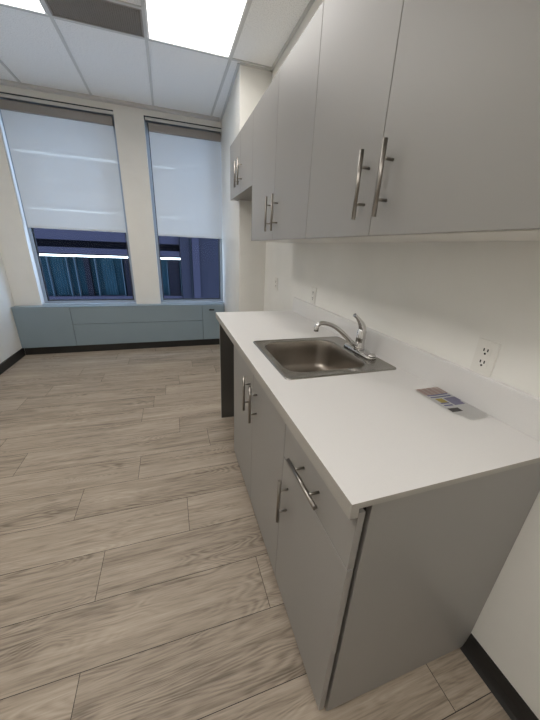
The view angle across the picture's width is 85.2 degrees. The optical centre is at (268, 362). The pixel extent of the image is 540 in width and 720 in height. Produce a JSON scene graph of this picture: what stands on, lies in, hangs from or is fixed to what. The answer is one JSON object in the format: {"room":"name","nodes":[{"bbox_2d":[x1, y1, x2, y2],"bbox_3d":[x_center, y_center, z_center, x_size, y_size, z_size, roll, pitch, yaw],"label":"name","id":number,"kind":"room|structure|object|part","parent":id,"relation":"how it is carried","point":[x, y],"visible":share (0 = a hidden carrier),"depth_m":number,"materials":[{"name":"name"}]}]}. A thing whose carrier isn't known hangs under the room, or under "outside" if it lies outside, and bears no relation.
{"room":"office kitchenette","nodes":[
{"label":"office kitchenette","id":0,"kind":"room"},
{"bbox_2d":[0,253,25,362],"bbox_3d":[-2.159,-0.344,0.442,0.120,2.919,7.007,-4,22,-17],"label":"wall","id":1,"kind":"structure","parent":0,"point":[10,343],"depth_m":3.40,"materials":[{"name":"paint"}]},
{"bbox_2d":[0,348,25,374],"bbox_3d":[-2.093,1.033,0.799,0.014,0.100,6.615,-4,22,-17],"label":"baseboard","id":2,"kind":"structure","parent":1,"relation":"attached to","point":[18,355],"depth_m":3.41,"materials":[{"name":"black rubber"}]},
{"bbox_2d":[0,85,223,305],"bbox_3d":[-1.770,-1.625,3.783,2.807,2.919,0.170,-4,22,-17],"label":"wall","id":3,"kind":"structure","parent":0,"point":[16,251],"depth_m":3.46,"materials":[{"name":"paint"}]},
{"bbox_2d":[0,92,125,232],"bbox_3d":[-2.280,-2.187,3.340,1.088,1.238,0.088,-4,22,-17],"label":"roller blind","id":4,"kind":"object","parent":3,"relation":"attached to","point":[65,162],"visible":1,"depth_m":3.32,"materials":[{"name":"fabric"}]},
{"bbox_3d":[-2.240,-2.730,3.096,1.078,0.029,0.012,-4,22,-17],"label":"head rail","id":5,"kind":"part","parent":4,"relation":"part of","materials":[{"name":"grey metal"}]},
{"bbox_2d":[0,97,136,304],"bbox_3d":[-2.308,-1.785,3.532,1.092,2.130,0.172,-4,22,-17],"label":"window","id":6,"kind":"structure","parent":3,"relation":"attached to","point":[32,237],"depth_m":3.69,"materials":[{"name":"metal"}]},
{"bbox_3d":[-2.341,-0.785,3.885,1.092,0.010,0.104,-4,22,-17],"label":"sill","id":7,"kind":"part","parent":6,"relation":"part of","materials":[{"name":"paint"}]},
{"bbox_2d":[144,115,221,238],"bbox_3d":[-1.043,-2.277,3.731,0.884,1.254,0.088,-4,22,-17],"label":"roller blind","id":8,"kind":"object","parent":3,"relation":"attached to","point":[186,163],"visible":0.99,"depth_m":3.72,"materials":[{"name":"fabric"}]},
{"bbox_3d":[-1.003,-2.826,3.484,0.874,0.029,0.012,-4,22,-17],"label":"head rail","id":9,"kind":"part","parent":8,"relation":"part of","materials":[{"name":"grey metal"}]},
{"bbox_2d":[144,119,223,303],"bbox_3d":[-1.071,-1.881,3.920,0.888,2.130,0.172,-4,22,-17],"label":"window","id":10,"kind":"structure","parent":3,"relation":"attached to","point":[220,299],"depth_m":4.02,"materials":[{"name":"metal"}]},
{"bbox_3d":[-1.104,-0.882,4.273,0.888,0.010,0.104,-4,22,-17],"label":"sill","id":11,"kind":"part","parent":10,"relation":"part of","materials":[{"name":"paint"}]},
{"bbox_2d":[0,0,309,116],"bbox_3d":[-0.692,-1.797,0.306,2.807,0.196,6.907,-4,22,-17],"label":"ceiling","id":12,"kind":"structure","parent":0,"point":[112,65],"depth_m":2.46,"materials":[{"name":"tile"}]},
{"bbox_2d":[0,0,47,14],"bbox_3d":[-1.612,-2.197,1.370,0.599,0.118,1.196,-4,22,-17],"label":"ceiling light","id":13,"kind":"object","parent":12,"relation":"attached to","point":[36,6],"visible":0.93,"depth_m":1.93,"materials":[{"name":"white plastic"}]},
{"bbox_2d":[44,0,143,37],"bbox_3d":[-1.164,-2.369,1.966,0.588,0.037,0.296,-4,22,-17],"label":"ceiling vent","id":14,"kind":"object","parent":12,"relation":"in","point":[105,14],"visible":0.96,"depth_m":1.99,"materials":[{"name":"grey metal"}]},
{"bbox_2d":[0,0,270,116],"bbox_3d":[-0.657,-1.656,0.228,2.807,0.008,6.647,-4,22,-17],"label":"grid","id":15,"kind":"object","parent":12,"relation":"attached to","point":[142,7],"visible":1,"depth_m":2.23,"materials":[{"name":"metal"}]},
{"bbox_2d":[144,0,248,57],"bbox_3d":[-0.429,-2.290,1.742,0.616,0.118,1.196,-4,22,-17],"label":"ceiling light","id":16,"kind":"object","parent":12,"relation":"attached to","point":[206,26],"visible":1,"depth_m":2.02,"materials":[{"name":"white plastic"}]},
{"bbox_2d":[222,65,271,311],"bbox_3d":[-0.355,-1.421,3.556,0.282,2.819,1.239,-4,22,-17],"label":"wall pier","id":17,"kind":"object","parent":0,"point":[244,258],"visible":0.64,"depth_m":3.09,"materials":[{"name":"paint"}]},
{"bbox_2d":[0,344,510,719],"bbox_3d":[-0.813,0.961,1.377,3.007,0.080,7.107,-4,22,-17],"label":"floor","id":18,"kind":"structure","parent":0,"point":[138,581],"depth_m":1.34,"materials":[{"name":"grey wood"}]},
{"bbox_2d":[11,303,223,354],"bbox_3d":[-1.886,-0.483,4.018,2.553,0.612,0.154,-4,22,-17],"label":"cabinet","id":19,"kind":"object","parent":18,"relation":"on","point":[42,329],"visible":0.96,"depth_m":3.92,"materials":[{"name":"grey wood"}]},
{"bbox_3d":[-2.805,-0.439,3.689,0.599,0.496,0.018,-4,22,-17],"label":"panel","id":20,"kind":"part","parent":19,"relation":"part of","materials":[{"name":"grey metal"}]},
{"bbox_3d":[-1.733,-0.656,3.972,1.631,0.209,0.018,-4,22,-17],"label":"panel","id":21,"kind":"part","parent":19,"relation":"part of","materials":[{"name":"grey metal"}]},
{"bbox_3d":[-1.744,-0.422,4.062,1.630,0.282,0.018,-4,22,-17],"label":"panel","id":22,"kind":"part","parent":19,"relation":"part of","materials":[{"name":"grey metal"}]},
{"bbox_3d":[-0.810,-0.595,4.315,0.313,0.496,0.018,-4,22,-17],"label":"panel","id":23,"kind":"part","parent":19,"relation":"part of","materials":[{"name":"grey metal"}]},
{"bbox_2d":[219,323,233,417],"bbox_3d":[-0.096,0.034,2.495,0.634,0.897,0.018,-4,22,-17],"label":"panel","id":24,"kind":"object","parent":18,"relation":"on","point":[226,345],"visible":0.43,"depth_m":2.42,"materials":[{"name":"grey plastic"}]},
{"bbox_2d":[234,346,285,573],"bbox_3d":[0.182,0.378,1.639,0.663,0.897,0.904,-4,22,-17],"label":"base cabinet","id":25,"kind":"object","parent":18,"relation":"on","point":[259,429],"visible":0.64,"depth_m":1.40,"materials":[{"name":"grey plastic"}]},
{"bbox_3d":[-0.153,0.316,1.744,0.018,0.832,0.466,-4,22,-17],"label":"door","id":26,"kind":"part","parent":25,"relation":"part of","materials":[{"name":"grey plastic"}]},
{"bbox_3d":[-0.114,0.154,1.482,0.040,0.190,0.013,-4,22,-17],"label":"handle","id":27,"kind":"part","parent":25,"relation":"part of","materials":[{"name":"silver metal"}]},
{"bbox_3d":[-0.077,0.197,1.376,0.040,0.190,0.013,-4,22,-17],"label":"handle","id":28,"kind":"part","parent":25,"relation":"part of","materials":[{"name":"silver metal"}]},
{"bbox_3d":[-0.015,0.477,1.345,0.018,0.832,0.433,-4,22,-17],"label":"door","id":29,"kind":"part","parent":25,"relation":"part of","materials":[{"name":"grey plastic"}]},
{"bbox_2d":[216,297,539,519],"bbox_3d":[0.191,-0.110,1.512,0.656,0.152,1.897,-4,22,-17],"label":"countertop","id":30,"kind":"structure","parent":25,"relation":"on","point":[372,438],"depth_m":0.90,"materials":[{"name":"white laminate"}]},
{"bbox_2d":[253,336,395,379],"bbox_3d":[0.236,0.037,1.475,0.531,0.182,0.518,-4,22,-17],"label":"sink","id":31,"kind":"object","parent":30,"relation":"in","point":[298,358],"visible":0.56,"depth_m":1.60,"materials":[{"name":"metal"}]},
{"bbox_3d":[0.207,0.036,1.470,0.396,0.172,0.417,-4,22,-17],"label":"bowl","id":32,"kind":"part","parent":31,"relation":"part of","materials":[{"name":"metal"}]},
{"bbox_2d":[314,313,375,359],"bbox_3d":[0.350,-0.138,1.417,0.291,0.197,0.238,-4,22,-17],"label":"faucet","id":33,"kind":"object","parent":30,"relation":"on","point":[357,346],"visible":1,"depth_m":1.43,"materials":[{"name":"silver metal"}]},
{"bbox_3d":[0.333,-0.133,1.420,0.259,0.146,0.030,-4,22,-17],"label":"spout","id":34,"kind":"part","parent":33,"relation":"part of","materials":[{"name":"silver metal"}]},
{"bbox_3d":[0.444,-0.192,1.435,0.085,0.104,0.042,-4,22,-17],"label":"lever","id":35,"kind":"part","parent":33,"relation":"part of","materials":[{"name":"silver metal"}]},
{"bbox_3d":[0.457,-0.063,1.485,0.058,0.016,0.237,-4,22,-17],"label":"plate","id":36,"kind":"part","parent":33,"relation":"part of","materials":[{"name":"silver metal"}]},
{"bbox_2d":[415,387,481,415],"bbox_3d":[0.626,0.130,1.033,0.109,0.003,0.190,-4,22,-17],"label":"leaflet","id":37,"kind":"object","parent":30,"relation":"on","point":[459,407],"visible":1,"depth_m":1.02,"materials":[{"name":"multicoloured paper"}]},
{"bbox_2d":[461,412,491,419],"bbox_3d":[0.644,0.148,0.994,0.096,0.001,0.158,-4,22,-17],"label":"paper sheet","id":38,"kind":"object","parent":30,"relation":"on","point":[480,415],"visible":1,"depth_m":0.94,"materials":[{"name":"white paper"}]},
{"bbox_2d":[275,425,539,710],"bbox_3d":[0.386,0.616,1.051,0.665,0.897,0.426,-4,22,-17],"label":"base cabinet","id":39,"kind":"object","parent":18,"relation":"on","point":[371,599],"visible":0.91,"depth_m":0.84,"materials":[{"name":"grey plastic"}]},
{"bbox_3d":[0.046,0.497,1.057,0.040,0.190,0.013,-4,22,-17],"label":"handle","id":40,"kind":"part","parent":39,"relation":"part of","materials":[{"name":"silver metal"}]},
{"bbox_3d":[0.102,0.337,0.841,0.040,0.013,0.190,-4,22,-17],"label":"handle","id":41,"kind":"part","parent":39,"relation":"part of","materials":[{"name":"silver metal"}]},
{"bbox_3d":[0.113,0.716,0.996,0.018,0.650,0.425,-4,22,-17],"label":"door","id":42,"kind":"part","parent":39,"relation":"part of","materials":[{"name":"grey plastic"}]},
{"bbox_3d":[0.130,0.327,0.845,0.018,0.180,0.425,-4,22,-17],"label":"drawer","id":43,"kind":"part","parent":39,"relation":"part of","materials":[{"name":"grey plastic"}]},
{"bbox_2d":[264,0,539,719],"bbox_3d":[0.626,-0.562,1.316,0.120,2.919,7.007,-4,22,-17],"label":"wall","id":44,"kind":"structure","parent":0,"point":[436,298],"depth_m":1.04,"materials":[{"name":"paint"}]},
{"bbox_2d":[0,0,314,121],"bbox_3d":[-0.666,-1.658,0.258,2.807,0.026,6.707,-4,22,-17],"label":"trim","id":45,"kind":"structure","parent":44,"relation":"attached to","point":[2,82],"depth_m":3.04,"materials":[{"name":"metal"}]},
{"bbox_2d":[230,110,253,200],"bbox_3d":[-0.090,-1.649,2.458,0.396,0.438,0.834,-4,22,-17],"label":"upper cabinet","id":46,"kind":"object","parent":44,"relation":"attached to","point":[241,149],"visible":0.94,"depth_m":2.35,"materials":[{"name":"grey laminate"}]},
{"bbox_3d":[-0.292,-1.708,2.587,0.018,0.438,0.440,-4,22,-17],"label":"door","id":47,"kind":"part","parent":46,"relation":"part of","materials":[{"name":"grey laminate"}]},
{"bbox_3d":[-0.273,-1.581,2.461,0.040,0.190,0.013,-4,22,-17],"label":"handle","id":48,"kind":"part","parent":46,"relation":"part of","materials":[{"name":"silver metal"}]},
{"bbox_3d":[-0.240,-1.543,2.367,0.040,0.190,0.013,-4,22,-17],"label":"handle","id":49,"kind":"part","parent":46,"relation":"part of","materials":[{"name":"silver metal"}]},
{"bbox_3d":[-0.164,-1.559,2.218,0.018,0.438,0.390,-4,22,-17],"label":"door","id":50,"kind":"part","parent":46,"relation":"part of","materials":[{"name":"grey laminate"}]},
{"bbox_2d":[275,277,277,289],"bbox_3d":[0.068,-0.760,2.828,0.008,0.116,0.072,-4,22,-17],"label":"wall outlet","id":51,"kind":"object","parent":44,"relation":"attached to","point":[276,279],"visible":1,"depth_m":2.82,"materials":[{"name":"plastic"}]},
{"bbox_2d":[251,0,362,242],"bbox_3d":[0.183,-1.147,1.714,0.396,0.811,1.002,-4,22,-17],"label":"upper cabinet","id":52,"kind":"object","parent":44,"relation":"attached to","point":[284,116],"visible":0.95,"depth_m":1.49,"materials":[{"name":"grey laminate"}]},
{"bbox_3d":[-0.033,-1.223,1.883,0.018,0.810,0.515,-4,22,-17],"label":"door","id":53,"kind":"part","parent":52,"relation":"part of","materials":[{"name":"grey laminate"}]},
{"bbox_3d":[-0.007,-0.901,1.783,0.040,0.190,0.013,-4,22,-17],"label":"handle","id":54,"kind":"part","parent":52,"relation":"part of","materials":[{"name":"silver metal"}]},
{"bbox_3d":[0.028,-0.860,1.682,0.040,0.190,0.013,-4,22,-17],"label":"handle","id":55,"kind":"part","parent":52,"relation":"part of","materials":[{"name":"silver metal"}]},
{"bbox_3d":[0.120,-1.045,1.440,0.018,0.810,0.482,-4,22,-17],"label":"door","id":56,"kind":"part","parent":52,"relation":"part of","materials":[{"name":"grey laminate"}]},
{"bbox_3d":[0.195,-0.773,1.869,0.336,0.003,1.001,-4,22,-17],"label":"panel","id":57,"kind":"part","parent":52,"relation":"part of","materials":[{"name":"plastic"}]},
{"bbox_2d":[310,287,316,304],"bbox_3d":[0.317,-0.481,2.104,0.008,0.116,0.072,-4,22,-17],"label":"wall outlet","id":58,"kind":"object","parent":44,"relation":"attached to","point":[313,290],"visible":1,"depth_m":2.10,"materials":[{"name":"plastic"}]},
{"bbox_2d":[292,297,539,441],"bbox_3d":[0.494,-0.152,1.600,0.020,0.111,1.897,-4,22,-17],"label":"backsplash","id":59,"kind":"structure","parent":44,"relation":"attached to","point":[518,409],"depth_m":1.07,"materials":[{"name":"white laminate"}]},
{"bbox_2d":[306,0,539,241],"bbox_3d":[0.485,-0.794,0.838,0.396,0.811,0.978,-4,22,-17],"label":"upper cabinet","id":60,"kind":"object","parent":44,"relation":"attached to","point":[427,124],"visible":1,"depth_m":0.71,"materials":[{"name":"grey laminate"}]},
{"bbox_3d":[0.268,-0.871,1.011,0.018,0.810,0.485,-4,22,-17],"label":"door","id":61,"kind":"part","parent":60,"relation":"part of","materials":[{"name":"grey laminate"}]},
{"bbox_3d":[0.290,-0.555,0.923,0.040,0.190,0.013,-4,22,-17],"label":"handle","id":62,"kind":"part","parent":60,"relation":"part of","materials":[{"name":"silver metal"}]},
{"bbox_3d":[0.323,-0.516,0.827,0.040,0.190,0.013,-4,22,-17],"label":"handle","id":63,"kind":"part","parent":60,"relation":"part of","materials":[{"name":"silver metal"}]},
{"bbox_3d":[0.497,-0.420,0.994,0.336,0.003,0.977,-4,22,-17],"label":"panel","id":64,"kind":"part","parent":60,"relation":"part of","materials":[{"name":"laminate"}]},
{"bbox_2d":[470,338,501,377],"bbox_3d":[0.710,-0.018,0.967,0.008,0.116,0.072,-4,22,-17],"label":"wall outlet","id":65,"kind":"object","parent":44,"relation":"attached to","point":[486,352],"visible":1,"depth_m":0.96,"materials":[{"name":"plastic"}]},
{"bbox_2d":[477,358,487,367],"bbox_3d":[0.707,0.001,0.974,0.002,0.029,0.033,-4,22,-17],"label":"receptacle","id":66,"kind":"object","parent":65,"relation":"attached to","point":[481,362],"depth_m":0.97,"materials":[{"name":"plastic"}]},
{"bbox_2d":[480,347,491,356],"bbox_3d":[0.709,-0.036,0.959,0.002,0.029,0.033,-4,22,-17],"label":"receptacle","id":67,"kind":"object","parent":65,"relation":"attached to","point":[484,351],"depth_m":0.96,"materials":[{"name":"plastic"}]},
{"bbox_2d":[460,633,538,719],"bbox_3d":[1.153,1.530,-0.091,0.027,0.082,2.709,-4,22,-17],"label":"baseboard","id":68,"kind":"structure","parent":44,"relation":"attached to","point":[510,700],"depth_m":1.00,"materials":[{"name":"black rubber"}]},
{"label":"outside","id":69,"kind":"structure","parent":0,"visible":0},
{"bbox_2d":[34,228,218,298],"bbox_3d":[-4.853,-4.395,6.309,12.500,12.000,0.700,-4,22,-17],"label":"neighbouring building","id":70,"kind":"structure","parent":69,"point":[76,264],"depth_m":7.36,"materials":[{"name":"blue glass"}]},
{"bbox_2d":[49,256,71,295],"bbox_3d":[-5.021,-2.087,7.092,0.344,0.900,0.024,-4,22,-17],"label":"curtain","id":71,"kind":"object","parent":70,"relation":"hanging from","point":[57,264],"depth_m":7.09,"materials":[{"name":"blue fabric"}]},
{"bbox_2d":[100,258,118,294],"bbox_3d":[-4.017,-2.165,7.407,0.314,0.900,0.024,-4,22,-17],"label":"curtain","id":72,"kind":"object","parent":70,"relation":"hanging from","point":[109,272],"depth_m":7.41,"materials":[{"name":"blue fabric"}]}
]}

